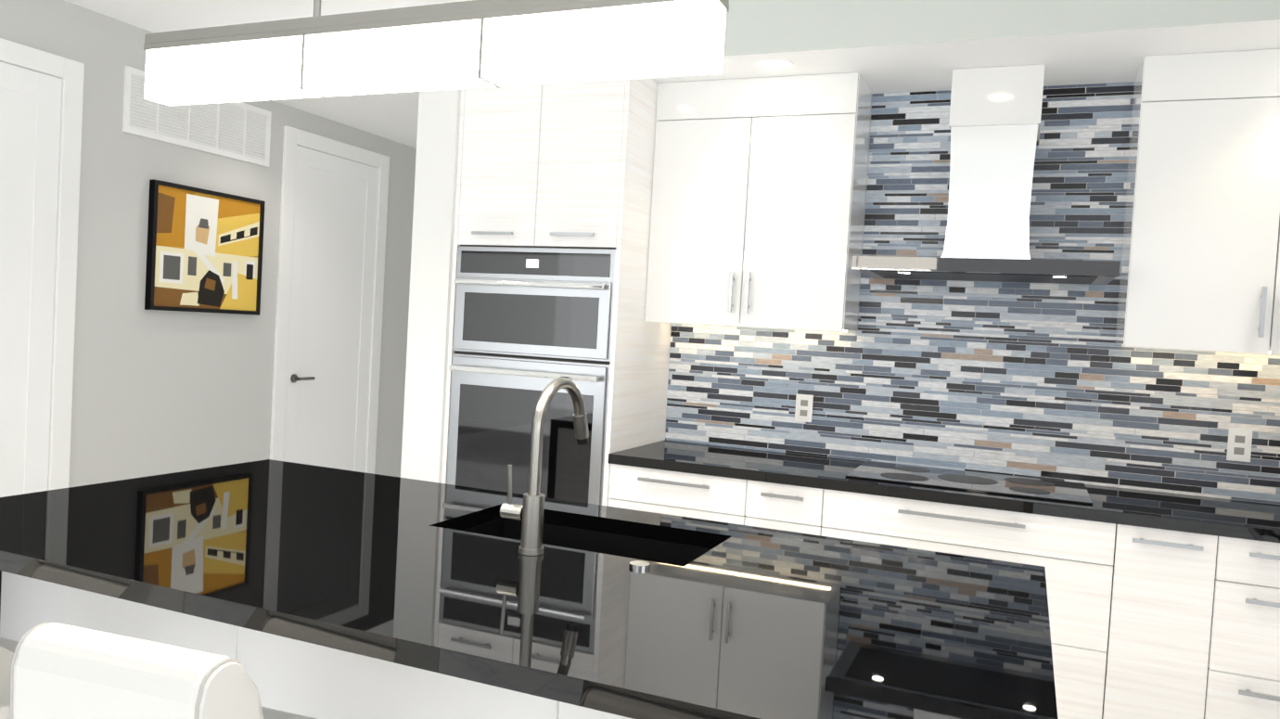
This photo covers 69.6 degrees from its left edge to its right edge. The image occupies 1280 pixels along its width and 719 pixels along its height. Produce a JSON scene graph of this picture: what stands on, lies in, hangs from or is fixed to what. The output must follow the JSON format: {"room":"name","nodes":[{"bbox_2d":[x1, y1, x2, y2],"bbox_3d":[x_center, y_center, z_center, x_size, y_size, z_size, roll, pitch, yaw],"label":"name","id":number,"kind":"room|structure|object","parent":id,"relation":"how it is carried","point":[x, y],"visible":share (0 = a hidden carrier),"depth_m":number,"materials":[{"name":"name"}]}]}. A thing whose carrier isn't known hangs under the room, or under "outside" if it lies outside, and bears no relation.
{"room":"kitchen","nodes":[
{"label":"kitchen","id":0,"kind":"room"},
{"bbox_2d":[0,0,416,487],"bbox_3d":[-2.400,-0.447,5.286,0.120,3.130,6.068,4,2,23],"label":"wall","id":1,"kind":"structure","parent":0,"point":[157,391],"depth_m":4.83,"materials":[{"name":"paint"}]},
{"bbox_2d":[0,38,84,497],"bbox_3d":[-2.894,-0.133,3.912,0.068,2.534,1.050,4,2,23],"label":"door","id":2,"kind":"structure","parent":1,"relation":"attached to","point":[41,120],"depth_m":4.23,"materials":[{"name":"paint"}]},
{"bbox_2d":[122,65,271,166],"bbox_3d":[-2.381,-1.301,5.017,0.011,0.325,0.955,4,2,23],"label":"air vent","id":3,"kind":"object","parent":1,"relation":"in","point":[240,131],"visible":0.85,"depth_m":5.01,"materials":[{"name":"metal"}]},
{"bbox_2d":[144,179,265,315],"bbox_3d":[-2.385,-0.595,5.088,0.039,0.670,0.740,4,2,23],"label":"picture frame","id":4,"kind":"object","parent":1,"relation":"attached to","point":[204,250],"visible":1,"depth_m":5.04,"materials":[{"name":"black"}]},
{"bbox_2d":[269,125,389,473],"bbox_3d":[-2.002,-0.151,6.037,0.068,2.534,0.980,4,2,23],"label":"door","id":5,"kind":"structure","parent":1,"relation":"attached to","point":[329,298],"depth_m":6.01,"materials":[{"name":"paint"}]},
{"bbox_2d":[64,0,472,32],"bbox_3d":[0.329,-1.597,2.182,7.148,0.330,2.478,4,2,23],"label":"ceiling","id":6,"kind":"structure","parent":0,"point":[156,16],"depth_m":4.29,"materials":[{"name":"paint"}]},
{"bbox_2d":[143,0,729,105],"bbox_3d":[-0.449,-0.995,1.788,1.320,0.930,0.120,4,2,23],"label":"pendant light","id":7,"kind":"object","parent":6,"relation":"hanging from","point":[475,44],"visible":1,"depth_m":1.73,"materials":[{"name":"white"}]},
{"bbox_2d":[179,5,419,148],"bbox_3d":[-1.047,-1.726,5.986,1.663,0.470,3.470,4,2,23],"label":"ceiling","id":8,"kind":"structure","parent":0,"point":[392,116],"depth_m":5.62,"materials":[{"name":"paint"}]},
{"bbox_2d":[400,89,460,483],"bbox_3d":[-0.280,-0.019,5.678,0.205,2.488,3.470,4,2,23],"label":"panel","id":9,"kind":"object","parent":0,"point":[431,261],"depth_m":4.07,"materials":[{"name":"paint"}]},
{"bbox_2d":[426,0,1279,93],"bbox_3d":[1.693,-1.401,3.308,5.483,0.640,0.648,4,2,23],"label":"ceiling","id":10,"kind":"structure","parent":0,"point":[881,46],"depth_m":3.29,"materials":[{"name":"paint"}]},
{"bbox_2d":[755,58,793,70],"bbox_3d":[0.528,-1.152,3.600,0.146,0.005,0.146,4,2,23],"label":"recessed light","id":11,"kind":"object","parent":10,"relation":"in","point":[774,64],"visible":1,"depth_m":3.59,"materials":[{"name":"paint"}]},
{"bbox_2d":[665,93,1279,504],"bbox_3d":[1.867,-0.155,3.664,5.278,3.130,0.120,4,2,23],"label":"wall","id":12,"kind":"structure","parent":0,"point":[857,329],"depth_m":3.97,"materials":[{"name":"paint"}]},
{"bbox_2d":[665,81,1279,504],"bbox_3d":[1.666,-0.303,3.674,3.265,1.573,0.013,4,2,23],"label":"backsplash","id":13,"kind":"structure","parent":12,"relation":"attached to","point":[1040,380],"depth_m":3.75,"materials":[{"name":"tile"}]},
{"bbox_2d":[794,393,813,422],"bbox_3d":[0.724,0.214,4.062,0.075,0.120,0.007,4,2,23],"label":"electrical outlet","id":14,"kind":"object","parent":13,"relation":"attached to","point":[804,403],"visible":1,"depth_m":4.06,"materials":[{"name":"white plastic"}]},
{"bbox_2d":[1226,427,1252,461],"bbox_3d":[2.234,0.319,3.429,0.075,0.120,0.007,4,2,23],"label":"electrical outlet","id":15,"kind":"object","parent":13,"relation":"attached to","point":[1239,444],"visible":1,"depth_m":3.43,"materials":[{"name":"white plastic"}]},
{"bbox_2d":[851,64,1120,284],"bbox_3d":[1.336,-0.708,3.528,0.904,0.792,0.502,4,2,23],"label":"range hood","id":16,"kind":"object","parent":12,"relation":"attached to","point":[995,119],"visible":1,"depth_m":3.47,"materials":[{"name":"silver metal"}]},
{"bbox_3d":[-1.973,1.308,1.775,10.700,0.100,13.200,4,2,23],"label":"floor","id":17,"kind":"structure","parent":0,"visible":0},
{"bbox_2d":[0,637,18,718],"bbox_3d":[-1.340,0.826,1.778,0.367,0.932,0.482,4,2,23],"label":"stool","id":18,"kind":"object","parent":17,"relation":"on","point":[7,647],"visible":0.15,"depth_m":1.70,"materials":[{"name":"white leather"}]},
{"bbox_2d":[10,622,317,718],"bbox_3d":[-0.704,0.869,1.523,0.355,0.931,0.466,4,2,18],"label":"stool","id":19,"kind":"object","parent":17,"relation":"on","point":[59,671],"visible":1,"depth_m":1.30,"materials":[{"name":"white leather"}]},
{"bbox_2d":[0,466,1057,718],"bbox_3d":[-0.404,0.897,2.121,2.426,0.872,1.200,4,2,23],"label":"kitchen island","id":20,"kind":"object","parent":17,"relation":"on","point":[313,591],"depth_m":1.79,"materials":[{"name":"black stone"}]},
{"bbox_2d":[499,377,588,555],"bbox_3d":[-0.211,0.234,2.153,0.103,0.388,0.275,4,2,23],"label":"faucet","id":21,"kind":"object","parent":20,"relation":"on","point":[529,512],"visible":1,"depth_m":2.04,"materials":[{"name":"silver metal"}]},
{"bbox_2d":[441,77,671,506],"bbox_3d":[-0.367,0.026,4.161,0.806,2.485,0.688,4,2,23],"label":"tall cabinet","id":22,"kind":"object","parent":17,"relation":"on","point":[552,228],"visible":0.54,"depth_m":3.88,"materials":[{"name":"white wood"}]},
{"bbox_2d":[608,465,749,524],"bbox_3d":[0.237,0.874,3.942,0.580,0.872,0.605,4,2,23],"label":"base cabinet","id":23,"kind":"object","parent":17,"relation":"on","point":[721,499],"depth_m":3.64,"materials":[{"name":"grey wood"}]},
{"bbox_2d":[745,480,827,536],"bbox_3d":[0.640,0.902,3.773,0.295,0.872,0.605,4,2,23],"label":"base cabinet","id":24,"kind":"object","parent":17,"relation":"on","point":[776,506],"depth_m":3.48,"materials":[{"name":"grey wood"}]},
{"bbox_2d":[823,491,1124,718],"bbox_3d":[1.224,0.943,3.528,0.975,0.872,0.605,4,2,23],"label":"base cabinet","id":25,"kind":"object","parent":17,"relation":"on","point":[1081,560],"depth_m":3.12,"materials":[{"name":"grey wood"}]},
{"bbox_2d":[608,439,1279,543],"bbox_3d":[1.495,0.505,3.400,3.266,0.040,0.629,4,2,23],"label":"countertop","id":26,"kind":"structure","parent":25,"relation":"on","point":[1233,519],"depth_m":3.32,"materials":[{"name":"black stone"}]},
{"bbox_2d":[844,460,1093,504],"bbox_3d":[1.258,0.463,3.535,0.840,0.007,0.510,4,2,23],"label":"cooktop","id":27,"kind":"object","parent":26,"relation":"in","point":[1004,484],"visible":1,"depth_m":3.48,"materials":[{"name":"black glass"}]},
{"bbox_2d":[1109,524,1224,718],"bbox_3d":[1.806,0.984,3.284,0.290,0.872,0.605,4,2,23],"label":"base cabinet","id":28,"kind":"object","parent":17,"relation":"on","point":[1163,605],"depth_m":2.99,"materials":[{"name":"grey wood"}]},
{"bbox_2d":[1209,539,1279,718],"bbox_3d":[2.158,1.008,3.137,0.474,0.872,0.605,4,2,23],"label":"base cabinet","id":29,"kind":"object","parent":17,"relation":"on","point":[1247,675],"depth_m":2.91,"materials":[{"name":"grey wood"}]}
]}

